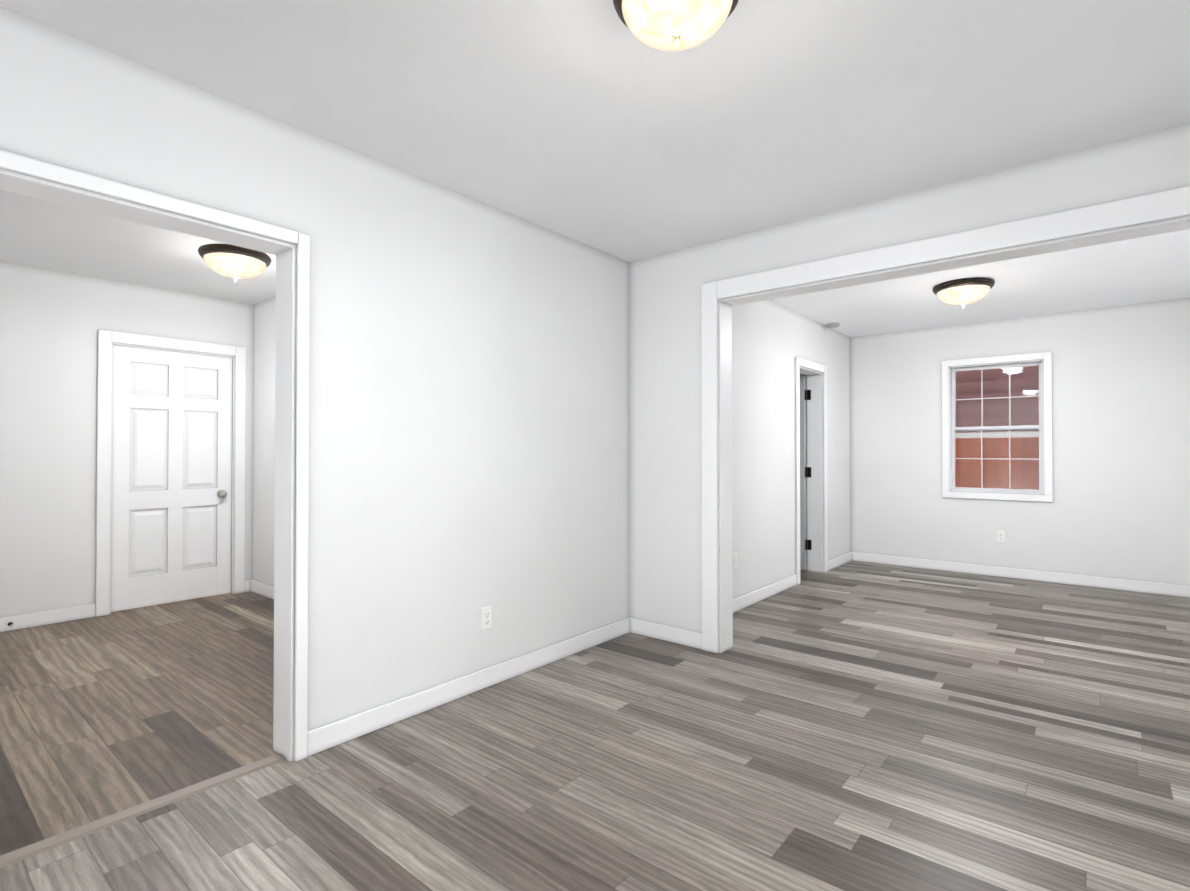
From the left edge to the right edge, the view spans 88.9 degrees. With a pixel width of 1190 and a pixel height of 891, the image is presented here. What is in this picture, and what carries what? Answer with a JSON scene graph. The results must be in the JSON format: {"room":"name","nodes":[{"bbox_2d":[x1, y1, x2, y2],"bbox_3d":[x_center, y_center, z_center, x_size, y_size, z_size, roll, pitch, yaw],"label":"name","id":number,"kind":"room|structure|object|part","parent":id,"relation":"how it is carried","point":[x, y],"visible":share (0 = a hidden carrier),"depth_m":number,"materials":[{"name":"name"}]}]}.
{"room":"empty living room","nodes":[
{"label":"empty living room","id":0,"kind":"room"},
{"bbox_2d":[0,261,252,617],"bbox_3d":[-3.848,0.007,4.178,0.150,2.440,3.013,-1,-1,40],"label":"wall","id":1,"kind":"structure","parent":0,"point":[52,322],"depth_m":4.22,"materials":[{"name":"paint"}]},
{"bbox_2d":[0,580,250,631],"bbox_3d":[-3.833,1.178,4.056,0.013,0.095,2.863,-1,-1,40],"label":"baseboard","id":2,"kind":"structure","parent":1,"relation":"attached to","point":[29,620],"depth_m":4.16,"materials":[{"name":"paint"}]},
{"bbox_2d":[95,330,245,616],"bbox_3d":[-3.329,0.200,4.787,0.170,2.067,0.983,-1,-1,40],"label":"door frame","id":3,"kind":"structure","parent":1,"relation":"attached to","point":[106,339],"depth_m":4.51,"materials":[{"name":"paint"}]},
{"bbox_2d":[111,345,231,611],"bbox_3d":[-3.302,0.243,4.765,0.177,1.963,0.797,-1,-1,40],"label":"room door","id":4,"kind":"structure","parent":1,"relation":"in","point":[171,469],"depth_m":4.72,"materials":[{"name":"paint"}]},
{"bbox_2d":[252,297,275,586],"bbox_3d":[-1.712,0.008,4.267,3.026,2.440,0.150,-1,-1,40],"label":"wall","id":5,"kind":"structure","parent":0,"point":[263,439],"depth_m":5.03,"materials":[{"name":"paint"}]},
{"bbox_2d":[251,580,273,598],"bbox_3d":[-1.759,1.180,4.188,3.013,0.095,0.013,-1,-1,40],"label":"baseboard","id":6,"kind":"structure","parent":5,"relation":"attached to","point":[262,589],"depth_m":4.99,"materials":[{"name":"paint"}]},
{"bbox_2d":[0,7,628,760],"bbox_3d":[-1.050,-0.010,2.578,0.150,2.440,4.120,-1,-1,40],"label":"wall","id":7,"kind":"structure","parent":0,"point":[468,409],"depth_m":2.73,"materials":[{"name":"paint"}]},
{"bbox_2d":[0,169,294,761],"bbox_3d":[-1.661,0.211,1.838,0.150,1.982,1.405,-1,-1,40],"label":"door frame","id":8,"kind":"structure","parent":7,"relation":"attached to","point":[283,703],"depth_m":2.33,"materials":[{"name":"paint"}]},
{"bbox_2d":[0,150,309,761],"bbox_3d":[-1.595,0.186,1.784,0.020,2.031,1.495,-1,-1,40],"label":"trim","id":9,"kind":"structure","parent":7,"relation":"attached to","point":[17,163],"depth_m":2.32,"materials":[{"name":"paint"}]},
{"bbox_2d":[307,618,629,756],"bbox_3d":[-0.445,1.169,3.168,0.013,0.095,2.120,-1,-1,40],"label":"baseboard","id":10,"kind":"structure","parent":7,"relation":"attached to","point":[328,736],"depth_m":2.86,"materials":[{"name":"paint"}]},
{"bbox_2d":[481,605,491,630],"bbox_3d":[-0.545,0.870,3.054,0.008,0.114,0.070,-1,-1,40],"label":"electrical outlet","id":11,"kind":"object","parent":7,"relation":"attached to","point":[486,617],"visible":1,"depth_m":3.05,"materials":[{"name":"white plastic"}]},
{"bbox_2d":[0,561,1189,890],"bbox_3d":[0.059,1.274,3.923,6.476,0.100,7.927,-1,-1,40],"label":"floor","id":12,"kind":"structure","parent":0,"point":[854,725],"depth_m":2.34,"materials":[{"name":"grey wood"}]},
{"bbox_2d":[0,753,286,867],"bbox_3d":[-1.653,1.199,1.821,0.070,0.007,1.381,-1,-1,40],"label":"trim","id":13,"kind":"structure","parent":12,"relation":"on","point":[20,854],"depth_m":1.98,"materials":[{"name":"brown wood"}]},
{"bbox_2d":[0,0,1189,336],"bbox_3d":[0.059,-1.265,3.950,6.476,0.100,7.927,-1,-1,40],"label":"ceiling","id":14,"kind":"structure","parent":0,"point":[596,124],"depth_m":2.22,"materials":[{"name":"paint"}]},
{"bbox_2d":[198,244,270,281],"bbox_3d":[-2.278,-1.127,3.842,0.400,0.180,0.400,-1,-1,40],"label":"light","id":15,"kind":"object","parent":14,"relation":"attached to","point":[233,261],"visible":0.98,"depth_m":3.73,"materials":[{"name":"white glass"}]},
{"bbox_2d":[613,0,738,51],"bbox_3d":[0.222,-1.161,1.640,0.348,0.157,0.348,-1,-1,40],"label":"ceiling light","id":16,"kind":"object","parent":14,"relation":"attached to","point":[671,25],"visible":1,"depth_m":1.61,"materials":[{"name":"white glass"}]},
{"bbox_2d":[826,323,839,327],"bbox_3d":[2.336,-1.176,5.954,0.128,0.036,0.128,-1,-1,40],"label":"smoke detector","id":17,"kind":"object","parent":14,"relation":"attached to","point":[832,325],"visible":1,"depth_m":5.92,"materials":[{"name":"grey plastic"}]},
{"bbox_2d":[933,277,994,307],"bbox_3d":[2.762,-1.119,4.548,0.400,0.180,0.400,-1,-1,40],"label":"light","id":18,"kind":"object","parent":14,"relation":"attached to","point":[963,292],"visible":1,"depth_m":4.43,"materials":[{"name":"white glass"}]},
{"bbox_2d":[732,300,850,598],"bbox_3d":[1.499,0.020,5.418,0.450,2.440,3.507,-1,-1,40],"label":"wall","id":19,"kind":"structure","parent":0,"point":[771,340],"depth_m":5.07,"materials":[{"name":"paint"}]},
{"bbox_2d":[733,552,851,612],"bbox_3d":[1.678,1.191,5.258,0.013,0.095,3.507,-1,-1,40],"label":"baseboard","id":20,"kind":"structure","parent":19,"relation":"attached to","point":[750,598],"depth_m":4.99,"materials":[{"name":"paint"}]},
{"bbox_2d":[800,375,810,569],"bbox_3d":[1.879,0.268,6.212,0.662,1.942,0.177,-1,-1,40],"label":"hall door","id":21,"kind":"structure","parent":19,"relation":"in","point":[805,395],"depth_m":6.03,"materials":[{"name":"paint"}]},
{"bbox_2d":[795,357,827,584],"bbox_3d":[1.976,0.227,5.756,0.190,2.034,0.780,-1,-1,40],"label":"door frame","id":22,"kind":"structure","parent":19,"relation":"attached to","point":[815,464],"depth_m":5.96,"materials":[{"name":"paint"}]},
{"bbox_2d":[629,123,1189,632],"bbox_3d":[1.430,-0.004,3.101,3.000,2.440,0.150,-1,-1,40],"label":"wall","id":23,"kind":"structure","parent":0,"point":[665,485],"depth_m":3.67,"materials":[{"name":"paint"}]},
{"bbox_2d":[630,618,701,648],"bbox_3d":[0.440,1.176,3.804,0.537,0.095,0.013,-1,-1,40],"label":"baseboard","id":24,"kind":"structure","parent":23,"relation":"attached to","point":[669,633],"depth_m":3.79,"materials":[{"name":"paint"}]},
{"bbox_2d":[701,186,1189,652],"bbox_3d":[1.570,0.116,2.873,2.405,2.194,0.020,-1,-1,40],"label":"trim","id":25,"kind":"structure","parent":23,"relation":"attached to","point":[1160,206],"depth_m":3.12,"materials":[{"name":"paint"}]},
{"bbox_2d":[719,216,1189,652],"bbox_3d":[1.624,0.172,2.938,2.195,2.085,0.150,-1,-1,40],"label":"door frame","id":26,"kind":"structure","parent":23,"relation":"attached to","point":[725,455],"depth_m":3.52,"materials":[{"name":"paint"}]},
{"bbox_2d":[800,298,1189,585],"bbox_3d":[3.263,0.030,6.331,4.600,2.440,0.150,-1,-1,40],"label":"wall","id":27,"kind":"structure","parent":0,"point":[1118,507],"depth_m":5.45,"materials":[{"name":"paint"}]},
{"bbox_2d":[942,352,1052,501],"bbox_3d":[3.853,-0.167,5.833,0.883,1.362,0.173,-1,-1,40],"label":"window","id":28,"kind":"structure","parent":27,"relation":"in","point":[1045,359],"depth_m":5.78,"materials":[{"name":"paint"}]},
{"bbox_3d":[3.862,-0.165,5.842,0.736,1.220,0.070,-1,-1,40],"label":"window sash","id":29,"kind":"part","parent":28,"relation":"part of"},
{"bbox_3d":[3.862,-0.165,5.842,0.676,1.156,0.040,0,-1,40],"label":"glass","id":30,"kind":"part","parent":28,"relation":"part of","materials":[{"name":"clear glass"}]},
{"bbox_2d":[996,530,1004,542],"bbox_3d":[3.842,0.864,5.740,0.070,0.114,0.008,-1,-1,40],"label":"outlet","id":31,"kind":"object","parent":27,"relation":"attached to","point":[1000,536],"visible":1,"depth_m":5.74,"materials":[{"name":"white plastic"}]},
{"bbox_2d":[852,552,1189,597],"bbox_3d":[3.832,1.196,5.742,2.687,0.095,0.013,-1,-1,40],"label":"baseboard","id":32,"kind":"structure","parent":27,"relation":"attached to","point":[1118,584],"depth_m":5.57,"materials":[{"name":"paint"}]},
{"label":"outside","id":33,"kind":"structure","parent":0,"visible":0},
{"bbox_2d":[955,366,1038,489],"bbox_3d":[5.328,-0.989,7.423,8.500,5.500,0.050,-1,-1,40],"label":"window pane","id":34,"kind":"structure","parent":33,"point":[1001,381],"depth_m":7.61,"materials":[{"name":"clear glass"}]}
]}

